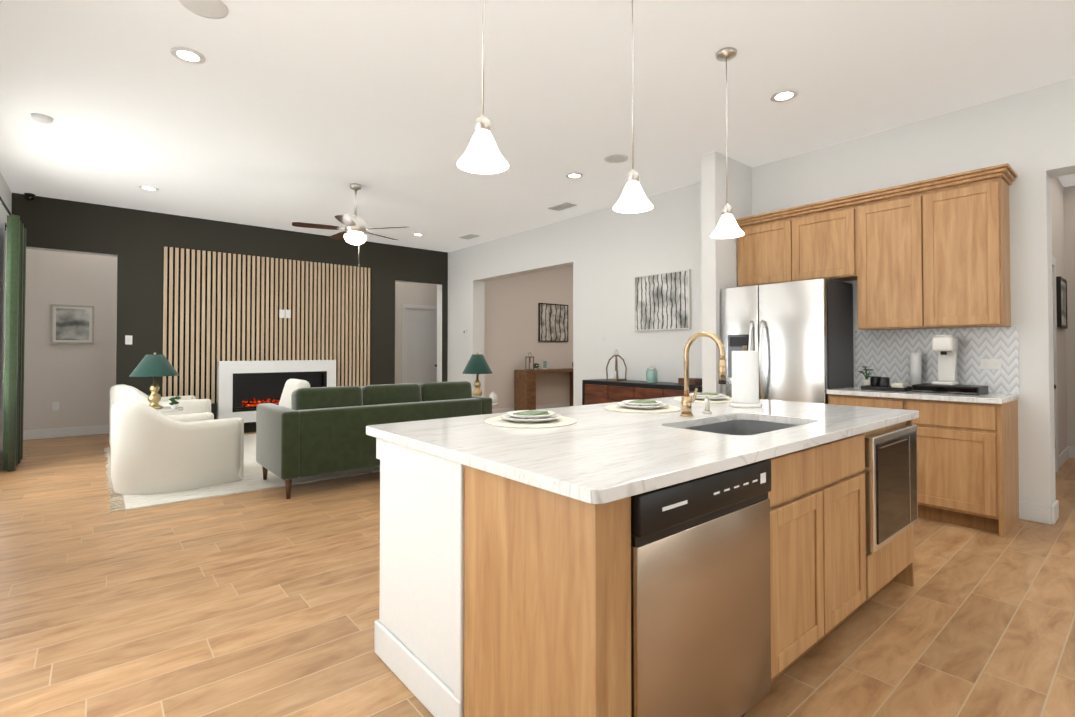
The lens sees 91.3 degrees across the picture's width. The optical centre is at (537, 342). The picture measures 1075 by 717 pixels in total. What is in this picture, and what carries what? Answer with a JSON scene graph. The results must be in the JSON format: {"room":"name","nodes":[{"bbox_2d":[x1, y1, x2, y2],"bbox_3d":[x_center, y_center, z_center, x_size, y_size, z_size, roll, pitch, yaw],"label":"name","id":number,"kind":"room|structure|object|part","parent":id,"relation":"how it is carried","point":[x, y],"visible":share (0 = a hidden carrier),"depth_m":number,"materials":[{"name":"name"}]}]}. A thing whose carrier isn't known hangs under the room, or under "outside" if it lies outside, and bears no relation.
{"room":"open-plan kitchen","nodes":[
{"label":"open-plan kitchen","id":0,"kind":"room"},
{"bbox_2d":[0,171,11,450],"bbox_3d":[-3.112,-0.302,2.321,0.200,3.134,13.100,1,-1,-40],"label":"wall","id":1,"kind":"structure","parent":0,"point":[5,193],"depth_m":5.82,"materials":[{"name":"white paint"}]},
{"bbox_2d":[0,449,2,463],"bbox_3d":[-2.631,1.194,1.893,0.016,0.130,11.460,1,-1,-40],"label":"baseboard","id":2,"kind":"structure","parent":1,"relation":"attached to","point":[1,452],"depth_m":5.73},
{"bbox_2d":[0,196,10,230],"bbox_3d":[-4.883,-1.319,4.702,0.130,0.080,3.448,1,-1,-40],"label":"curtain rod","id":3,"kind":"object","parent":1,"relation":"attached to","point":[5,206],"visible":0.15,"depth_m":5.11,"materials":[{"name":"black metal"}]},
{"bbox_2d":[3,214,25,471],"bbox_3d":[-5.584,0.000,5.608,0.119,2.599,0.800,1,-1,-40],"label":"curtain","id":4,"kind":"object","parent":3,"relation":"hanging from","point":[14,347],"visible":1,"depth_m":5.36,"materials":[{"name":"green fabric"}]},
{"bbox_2d":[11,193,447,423],"bbox_3d":[-3.997,-0.211,8.380,6.240,3.134,0.200,1,-1,-40],"label":"wall","id":5,"kind":"structure","parent":0,"point":[134,242],"depth_m":7.26,"materials":[{"name":"black paint"}]},
{"bbox_2d":[125,335,131,344],"bbox_3d":[-5.455,-0.040,7.015,0.075,0.120,0.010,1,-1,-40],"label":"light switch","id":6,"kind":"object","parent":5,"relation":"attached to","point":[128,339],"visible":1,"depth_m":7.01,"materials":[{"name":"white plastic"}]},
{"bbox_2d":[244,423,255,432],"bbox_3d":[-4.024,1.288,8.195,5.990,0.130,0.016,1,-1,-40],"label":"baseboard","id":7,"kind":"structure","parent":5,"relation":"attached to","point":[248,428],"depth_m":7.92,"materials":[{"name":"grey paint"}]},
{"bbox_2d":[162,247,370,402],"bbox_3d":[-4.028,-0.217,8.199,2.960,2.200,0.038,1,-1,-40],"label":"panel","id":8,"kind":"object","parent":5,"relation":"attached to","point":[218,306],"visible":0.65,"depth_m":8.00,"materials":[{"name":"wood"}]},
{"bbox_2d":[217,360,335,422],"bbox_3d":[-3.978,0.727,8.130,1.665,0.910,0.122,1,-1,-40],"label":"fireplace","id":9,"kind":"object","parent":8,"relation":"attached to","point":[245,389],"visible":0.54,"depth_m":7.93,"materials":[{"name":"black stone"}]},
{"bbox_2d":[23,249,436,430],"bbox_3d":[-4.101,-0.189,9.880,8.010,3.134,0.150,1,-1,-40],"label":"wall","id":10,"kind":"structure","parent":0,"point":[77,382],"depth_m":7.59,"materials":[{"name":"paint"}]},
{"bbox_2d":[52,402,58,410],"bbox_3d":[-6.839,0.902,7.460,0.075,0.120,0.008,1,-1,-40],"label":"outlet","id":11,"kind":"object","parent":10,"relation":"attached to","point":[55,406],"visible":1,"depth_m":7.46,"materials":[{"name":"white plastic"}]},
{"bbox_2d":[23,425,108,439],"bbox_3d":[-4.928,1.301,9.054,5.710,0.130,0.016,1,-1,-40],"label":"baseboard","id":12,"kind":"structure","parent":10,"relation":"attached to","point":[99,429],"depth_m":7.52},
{"bbox_2d":[50,304,93,343],"bbox_3d":[-6.700,-0.266,7.580,0.470,0.560,0.029,1,-1,-40],"label":"framed picture","id":13,"kind":"object","parent":10,"relation":"attached to","point":[72,324],"visible":0.94,"depth_m":7.57,"materials":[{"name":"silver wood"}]},
{"bbox_2d":[401,304,436,383],"bbox_3d":[-2.461,0.298,11.193,0.960,2.200,0.237,1,-1,-40],"label":"hall door","id":14,"kind":"structure","parent":10,"relation":"in","point":[419,344],"depth_m":11.12,"materials":[{"name":"white wood"}]},
{"bbox_2d":[484,266,572,408],"bbox_3d":[2.523,-0.197,9.371,5.020,3.134,5.450,1,-1,-40],"label":"wall","id":15,"kind":"structure","parent":0,"point":[511,341],"depth_m":10.40,"materials":[{"name":"paint"}]},
{"bbox_2d":[492,403,569,413],"bbox_3d":[0.815,1.334,11.266,4.870,0.130,0.016,1,-1,-40],"label":"baseboard","id":16,"kind":"structure","parent":15,"relation":"attached to","point":[503,410],"depth_m":10.64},
{"bbox_2d":[538,303,567,341],"bbox_3d":[0.335,-0.417,10.876,0.800,0.780,0.034,1,-1,-40],"label":"picture","id":17,"kind":"object","parent":15,"relation":"attached to","point":[552,322],"visible":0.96,"depth_m":10.85},
{"bbox_2d":[0,432,1074,716],"bbox_3d":[1.138,1.383,6.192,12.400,0.120,14.000,1,-1,-40],"label":"floor","id":18,"kind":"structure","parent":0,"point":[258,604],"depth_m":2.45,"materials":[{"name":"brown wood"}]},
{"bbox_2d":[104,434,379,511],"bbox_3d":[-2.851,1.322,6.565,3.930,0.014,3.460,1,-1,-40],"label":"rug","id":19,"kind":"object","parent":18,"relation":"on","point":[252,480],"visible":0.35,"depth_m":4.75,"materials":[{"name":"fabric"}]},
{"bbox_2d":[109,384,210,446],"bbox_3d":[-4.709,0.909,6.530,0.892,0.808,0.948,-1,-1,44],"label":"armchair","id":20,"kind":"object","parent":19,"relation":"on","point":[190,404],"visible":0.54,"depth_m":6.21,"materials":[{"name":"beige fabric"}]},
{"bbox_2d":[156,407,182,412],"bbox_3d":[-4.167,1.012,5.765,0.460,0.580,0.460,1,-1,-40],"label":"side table","id":21,"kind":"object","parent":19,"relation":"on","point":[165,409],"visible":0.21,"depth_m":5.69,"materials":[{"name":"white plastic"}]},
{"bbox_2d":[129,353,178,408],"bbox_3d":[-4.202,0.414,5.770,0.450,0.615,0.450,1,-1,-40],"label":"lamp","id":22,"kind":"object","parent":21,"relation":"on","point":[154,365],"visible":0.94,"depth_m":5.69,"materials":[{"name":"teal fabric"}]},
{"bbox_2d":[169,396,180,408],"bbox_3d":[-3.995,0.653,5.789,0.121,0.136,0.133,1,-1,-40],"label":"potted plant","id":23,"kind":"object","parent":21,"relation":"on","point":[174,404],"visible":1,"depth_m":5.76,"materials":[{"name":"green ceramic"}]},
{"bbox_2d":[111,401,243,494],"bbox_3d":[-3.364,0.903,4.857,0.850,0.770,0.902,-1,-1,38],"label":"armchair","id":24,"kind":"object","parent":19,"relation":"on","point":[154,451],"visible":1,"depth_m":4.51,"materials":[{"name":"beige fabric"}]},
{"bbox_3d":[-0.742,1.021,6.476,0.500,0.568,0.505,1,-1,-40],"label":"side table","id":25,"kind":"object","parent":19,"relation":"on","visible":0},
{"bbox_2d":[462,353,491,395],"bbox_3d":[-0.745,0.430,6.519,0.380,0.615,0.380,1,-1,-40],"label":"lamp","id":26,"kind":"object","parent":25,"relation":"on","point":[477,364],"visible":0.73,"depth_m":6.43,"materials":[{"name":"teal fabric"}]},
{"bbox_2d":[489,392,496,402],"bbox_3d":[-0.548,0.672,6.484,0.110,0.130,0.110,1,-1,-40],"label":"vase","id":27,"kind":"object","parent":25,"relation":"on","point":[493,395],"visible":0.85,"depth_m":6.45,"materials":[{"name":"white ceramic"}]},
{"bbox_2d":[256,379,491,498],"bbox_3d":[-1.576,0.828,5.311,2.100,0.964,0.932,1,-1,-40],"label":"sofa","id":28,"kind":"object","parent":18,"relation":"on","point":[303,429],"visible":0.77,"depth_m":4.68,"materials":[{"name":"green fabric"}]},
{"bbox_2d":[514,368,572,410],"bbox_3d":[0.327,0.959,10.585,1.700,0.860,0.400,1,-1,-40],"label":"console table","id":29,"kind":"object","parent":18,"relation":"on","point":[524,389],"visible":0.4,"depth_m":10.02,"materials":[{"name":"brown wood"}]},
{"bbox_2d":[582,379,701,404],"bbox_3d":[1.271,0.893,6.187,0.432,0.860,1.690,1,-1,-40],"label":"sideboard","id":30,"kind":"object","parent":18,"relation":"on","point":[597,391],"visible":0.29,"depth_m":6.17,"materials":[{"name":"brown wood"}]},
{"bbox_2d":[606,350,626,380],"bbox_3d":[0.983,0.276,6.548,0.186,0.384,0.188,1,-1,-40],"label":"lantern","id":31,"kind":"object","parent":30,"relation":"on","point":[616,374],"visible":1,"depth_m":6.53,"materials":[{"name":"silver wood"}]},
{"bbox_2d":[646,366,656,382],"bbox_3d":[1.327,0.366,6.105,0.128,0.190,0.128,1,-1,-40],"label":"glass jar","id":32,"kind":"object","parent":30,"relation":"on","point":[651,374],"visible":1,"depth_m":6.05,"materials":[{"name":"teal glass"}]},
{"bbox_2d":[678,378,701,384],"bbox_3d":[1.677,0.421,5.758,0.150,0.070,0.220,1,-1,-40],"label":"decorative box","id":33,"kind":"object","parent":30,"relation":"on","point":[695,381],"visible":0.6,"depth_m":5.68,"materials":[{"name":"brown wood"}]},
{"bbox_2d":[374,415,918,716],"bbox_3d":[0.670,0.827,2.449,2.432,0.880,1.264,1,-1,-40],"label":"kitchen island","id":34,"kind":"object","parent":18,"relation":"on","point":[692,558],"depth_m":1.59,"materials":[{"name":"white marble-look quartz"},{"name":"maple wood"},{"name":"white paint"}]},
{"bbox_2d":[366,396,918,506],"bbox_3d":[0.642,0.370,2.490,2.460,0.035,1.346,1,-1,-40],"label":"island countertop","id":35,"kind":"structure","parent":34,"relation":"on","point":[606,453],"depth_m":1.84,"materials":[{"name":"white stone"}]},
{"bbox_2d":[484,410,576,427],"bbox_3d":[-0.029,0.329,2.341,0.414,0.042,0.414,1,-1,-40],"label":"place setting","id":36,"kind":"object","parent":35,"relation":"on","point":[530,419],"visible":1,"depth_m":2.26,"materials":[{"name":"white ceramic"}]},
{"bbox_2d":[604,400,680,412],"bbox_3d":[0.569,0.336,2.857,0.414,0.042,0.414,1,-1,-40],"label":"place setting","id":37,"kind":"object","parent":35,"relation":"on","point":[641,406],"visible":1,"depth_m":2.77,"materials":[{"name":"white ceramic"}]},
{"bbox_2d":[673,392,731,402],"bbox_3d":[1.082,0.344,3.366,0.414,0.042,0.414,1,-1,-40],"label":"place setting","id":38,"kind":"object","parent":35,"relation":"on","point":[701,397],"visible":0.58,"depth_m":3.28,"materials":[{"name":"white ceramic"}]},
{"bbox_2d":[678,331,726,414],"bbox_3d":[0.843,0.149,2.523,0.237,0.407,0.236,1,-1,-40],"label":"faucet","id":39,"kind":"object","parent":35,"relation":"on","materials":[{"name":"gold metal"}]},
{"bbox_2d":[686,415,789,434],"bbox_3d":[0.902,0.481,2.311,0.734,0.217,0.424,1,-1,-40],"label":"sink","id":40,"kind":"object","parent":35,"relation":"in","point":[743,425],"depth_m":2.60,"materials":[{"name":"silver metal"}]},
{"bbox_2d":[729,346,761,407],"bbox_3d":[1.176,0.187,2.977,0.170,0.344,0.170,1,-1,-40],"label":"paper towel","id":41,"kind":"object","parent":35,"relation":"on","point":[745,378],"visible":1,"depth_m":2.92,"materials":[{"name":"white paper"}]},
{"bbox_2d":[721,278,853,403],"bbox_3d":[2.253,0.387,4.819,0.697,1.830,0.930,1,-1,-40],"label":"refrigerator","id":42,"kind":"object","parent":18,"relation":"on","point":[797,336],"visible":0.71,"depth_m":4.54,"materials":[{"name":"silver metal"}]},
{"bbox_2d":[826,383,1018,536],"bbox_3d":[2.940,0.806,4.061,0.649,0.970,1.085,1,-1,-40],"label":"base cabinet","id":43,"kind":"object","parent":18,"relation":"on","point":[967,463],"depth_m":3.67,"materials":[{"name":"brown wood"}]},
{"bbox_2d":[857,366,872,385],"bbox_3d":[2.797,0.290,4.484,0.135,0.183,0.126,1,-1,-40],"label":"potted plant","id":44,"kind":"object","parent":43,"relation":"on","point":[866,381],"visible":0.85,"depth_m":4.47,"materials":[{"name":"green plant"}]},
{"bbox_2d":[860,376,911,391],"bbox_3d":[2.811,0.327,4.231,0.240,0.102,0.300,1,-1,-40],"label":"tray","id":45,"kind":"object","parent":43,"relation":"on","point":[880,383],"visible":0.96,"depth_m":4.18,"materials":[{"name":"black plastic"}]},
{"bbox_2d":[909,353,921,385],"bbox_3d":[3.070,0.229,4.266,0.086,0.300,0.086,1,-1,-40],"label":"cups","id":46,"kind":"object","parent":43,"relation":"on","point":[915,361],"visible":0.92,"depth_m":4.24,"materials":[{"name":"paper"}]},
{"bbox_2d":[931,335,958,384],"bbox_3d":[3.131,0.130,4.039,0.200,0.378,0.130,1,-1,-40],"label":"coffee maker","id":47,"kind":"object","parent":43,"relation":"on","point":[945,347],"visible":1,"depth_m":4.02,"materials":[{"name":"white plastic"}]},
{"bbox_3d":[3.122,0.347,3.982,0.323,0.055,0.400,1,-1,-40],"label":"pod drawer","id":48,"kind":"part","parent":43,"relation":"part of","materials":[{"name":"black metal"}]},
{"bbox_2d":[0,0,1074,251],"bbox_3d":[1.138,-1.871,6.241,12.400,0.120,14.000,1,-1,-40],"label":"ceiling","id":49,"kind":"structure","parent":0,"point":[278,114],"depth_m":3.89,"materials":[{"name":"paint"}]},
{"bbox_2d":[24,193,34,199],"bbox_3d":[-6.161,-1.771,6.377,0.100,0.075,0.100,1,-1,-40],"label":"security camera","id":50,"kind":"object","parent":49,"relation":"attached to","point":[29,196],"visible":1,"depth_m":6.35,"materials":[{"name":"black plastic"}]},
{"bbox_2d":[31,113,52,123],"bbox_3d":[-4.030,-1.822,4.276,0.136,0.035,0.136,1,-1,-40],"label":"smoke detector","id":51,"kind":"object","parent":49,"relation":"attached to","point":[41,118],"visible":1,"depth_m":4.25,"materials":[{"name":"white plastic"}]},
{"bbox_2d":[139,185,158,190],"bbox_3d":[-4.542,-1.806,6.145,0.190,0.012,0.190,1,-1,-40],"label":"recessed light","id":52,"kind":"object","parent":49,"relation":"in","point":[147,188],"visible":0.98,"depth_m":6.14,"materials":[{"name":"white plastic"}]},
{"bbox_2d":[170,47,205,63],"bbox_3d":[-2.248,-1.847,3.383,0.190,0.012,0.190,1,-1,-40],"label":"recessed light","id":53,"kind":"object","parent":49,"relation":"in","point":[187,55],"visible":1,"depth_m":3.38,"materials":[{"name":"white plastic"}]},
{"bbox_2d":[179,0,228,18],"bbox_3d":[-1.837,-1.857,2.893,0.236,0.008,0.236,1,-1,-40],"label":"ceiling speaker","id":54,"kind":"object","parent":49,"relation":"attached to","point":[214,9],"visible":1,"depth_m":2.91},
{"bbox_2d":[292,183,406,265],"bbox_3d":[-2.121,-1.346,6.062,1.279,0.934,1.238,1,-1,-40],"label":"ceiling fan","id":55,"kind":"object","parent":49,"relation":"hanging from","point":[355,231],"visible":1,"depth_m":5.95,"materials":[{"name":"silver metal"}]},
{"bbox_2d":[412,233,423,235],"bbox_3d":[-1.952,-1.769,8.581,0.190,0.012,0.190,1,-1,-40],"label":"recessed light","id":56,"kind":"object","parent":49,"relation":"in","point":[417,234],"visible":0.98,"depth_m":8.57,"materials":[{"name":"white plastic"}]},
{"bbox_2d":[458,234,478,239],"bbox_3d":[-1.142,-1.765,8.752,0.200,0.016,0.360,1,-1,-40],"label":"ceiling vent","id":57,"kind":"object","parent":49,"relation":"in","point":[469,236],"visible":1,"depth_m":8.70,"materials":[{"name":"white metal"}]},
{"bbox_2d":[457,0,508,173],"bbox_3d":[-0.216,-1.288,2.091,0.204,1.169,0.204,1,-1,-40],"label":"pendant light","id":58,"kind":"object","parent":49,"relation":"hanging from","point":[482,154],"visible":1,"depth_m":2.08,"materials":[{"name":"white glass"}]},
{"bbox_2d":[548,202,576,210],"bbox_3d":[0.325,-1.792,6.928,0.200,0.016,0.360,1,-1,-40],"label":"ceiling vent","id":59,"kind":"object","parent":49,"relation":"in","point":[562,206],"visible":1,"depth_m":6.89,"materials":[{"name":"white metal"}]},
{"bbox_2d":[566,172,582,178],"bbox_3d":[0.402,-1.813,5.700,0.190,0.012,0.190,1,-1,-40],"label":"recessed light","id":60,"kind":"object","parent":49,"relation":"in","point":[574,175],"visible":1,"depth_m":5.69,"materials":[{"name":"white plastic"}]},
{"bbox_2d":[604,154,627,162],"bbox_3d":[0.778,-1.822,5.206,0.236,0.008,0.236,1,-1,-40],"label":"ceiling speaker","id":61,"kind":"object","parent":49,"relation":"attached to","point":[616,158],"visible":1,"depth_m":5.18},
{"bbox_2d":[613,0,652,212],"bbox_3d":[0.490,-1.279,2.710,0.204,1.169,0.204,1,-1,-40],"label":"pendant light","id":62,"kind":"object","parent":49,"relation":"hanging from","point":[633,198],"visible":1,"depth_m":2.70,"materials":[{"name":"white glass"}]},
{"bbox_2d":[710,47,743,238],"bbox_3d":[1.206,-1.269,3.351,0.204,1.169,0.204,1,-1,-40],"label":"pendant light","id":63,"kind":"object","parent":49,"relation":"hanging from","point":[727,227],"visible":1,"depth_m":3.33,"materials":[{"name":"white glass"}]},
{"bbox_2d":[770,89,797,101],"bbox_3d":[1.837,-1.839,3.915,0.190,0.012,0.190,1,-1,-40],"label":"recessed light","id":64,"kind":"object","parent":49,"relation":"in","point":[784,95],"visible":0.96,"depth_m":3.91,"materials":[{"name":"white plastic"}]},
{"bbox_2d":[701,151,751,393],"bbox_3d":[1.910,-0.258,5.266,0.700,3.134,0.150,1,-1,-40],"label":"pier","id":65,"kind":"object","parent":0,"point":[719,264],"visible":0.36,"depth_m":5.07,"materials":[{"name":"white paint"}]},
{"bbox_2d":[448,77,1074,505],"bbox_3d":[2.108,-0.250,5.769,0.250,3.134,11.666,1,-1,-40],"label":"wall","id":66,"kind":"structure","parent":0,"point":[610,253],"depth_m":5.00,"materials":[{"name":"white paint"}]},
{"bbox_2d":[634,269,690,330],"bbox_3d":[1.481,-0.495,6.300,0.029,0.680,0.800,1,-1,-40],"label":"framed picture","id":67,"kind":"object","parent":66,"relation":"attached to","point":[662,301],"visible":0.96,"depth_m":6.27,"materials":[{"name":"white paper"}]},
{"bbox_2d":[737,215,782,286],"bbox_3d":[2.299,-0.866,5.098,0.328,0.625,0.610,1,-1,-40],"label":"upper cabinet","id":68,"kind":"object","parent":66,"relation":"attached to","point":[760,248],"depth_m":5.04,"materials":[{"name":"brown wood"}]},
{"bbox_2d":[783,199,854,281],"bbox_3d":[2.600,-0.871,4.740,0.328,0.625,0.605,1,-1,-40],"label":"upper cabinet","id":69,"kind":"object","parent":66,"relation":"attached to","point":[819,242],"depth_m":4.63,"materials":[{"name":"brown wood"}]},
{"bbox_2d":[855,191,910,329],"bbox_3d":[2.965,-0.653,4.303,0.328,1.075,0.529,1,-1,-40],"label":"upper cabinet","id":70,"kind":"object","parent":66,"relation":"attached to","point":[882,276],"depth_m":4.26,"materials":[{"name":"brown wood"}]},
{"bbox_2d":[855,326,1018,393],"bbox_3d":[3.182,0.132,4.274,0.020,0.495,1.085,1,-1,-40],"label":"backsplash","id":71,"kind":"structure","parent":66,"relation":"attached to","point":[988,357],"depth_m":4.17,"materials":[{"name":"tile"}]},
{"bbox_2d":[907,171,1010,328],"bbox_3d":[3.215,-0.657,4.004,0.328,1.075,0.529,1,-1,-40],"label":"upper cabinet","id":72,"kind":"object","parent":66,"relation":"attached to","point":[933,253],"depth_m":3.88,"materials":[{"name":"brown wood"}]},
{"bbox_2d":[1019,501,1056,524],"bbox_3d":[2.934,1.234,4.558,0.020,0.130,2.216,1,-1,-40],"label":"baseboard","id":73,"kind":"structure","parent":66,"relation":"attached to","point":[1040,513],"depth_m":3.77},
{"bbox_2d":[1051,177,1070,453],"bbox_3d":[4.927,-0.259,5.188,3.320,3.134,0.150,1,-1,-40],"label":"wall","id":74,"kind":"structure","parent":0,"point":[1063,221],"depth_m":5.84,"materials":[{"name":"paint"}]},
{"bbox_2d":[1052,255,1058,471],"bbox_3d":[4.926,0.212,5.120,1.040,2.190,0.239,1,-1,-40],"label":"hall door","id":75,"kind":"structure","parent":74,"relation":"in","point":[1055,363],"depth_m":5.37,"materials":[{"name":"white wood"}]},
{"bbox_2d":[1056,276,1067,328],"bbox_3d":[5.741,-0.434,5.753,0.550,0.540,0.034,1,-1,-40],"label":"picture","id":76,"kind":"object","parent":74,"relation":"attached to","point":[1061,293],"visible":1,"depth_m":5.66},
{"bbox_2d":[1059,446,1070,468],"bbox_3d":[5.723,1.251,5.725,0.980,0.130,0.016,1,-1,-40],"label":"baseboard","id":77,"kind":"structure","parent":74,"relation":"attached to","point":[1065,454],"depth_m":5.75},
{"bbox_2d":[1067,185,1074,446],"bbox_3d":[6.738,-0.255,5.488,0.160,3.134,1.680,1,-1,-40],"label":"wall","id":78,"kind":"structure","parent":0,"point":[1070,189],"depth_m":6.06,"materials":[{"name":"paint"}]},
{"bbox_2d":[1070,446,1074,457],"bbox_3d":[6.664,1.246,5.416,0.016,0.130,1.700,1,-1,-40],"label":"baseboard","id":79,"kind":"structure","parent":78,"relation":"attached to","point":[1072,449],"depth_m":6.03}
]}

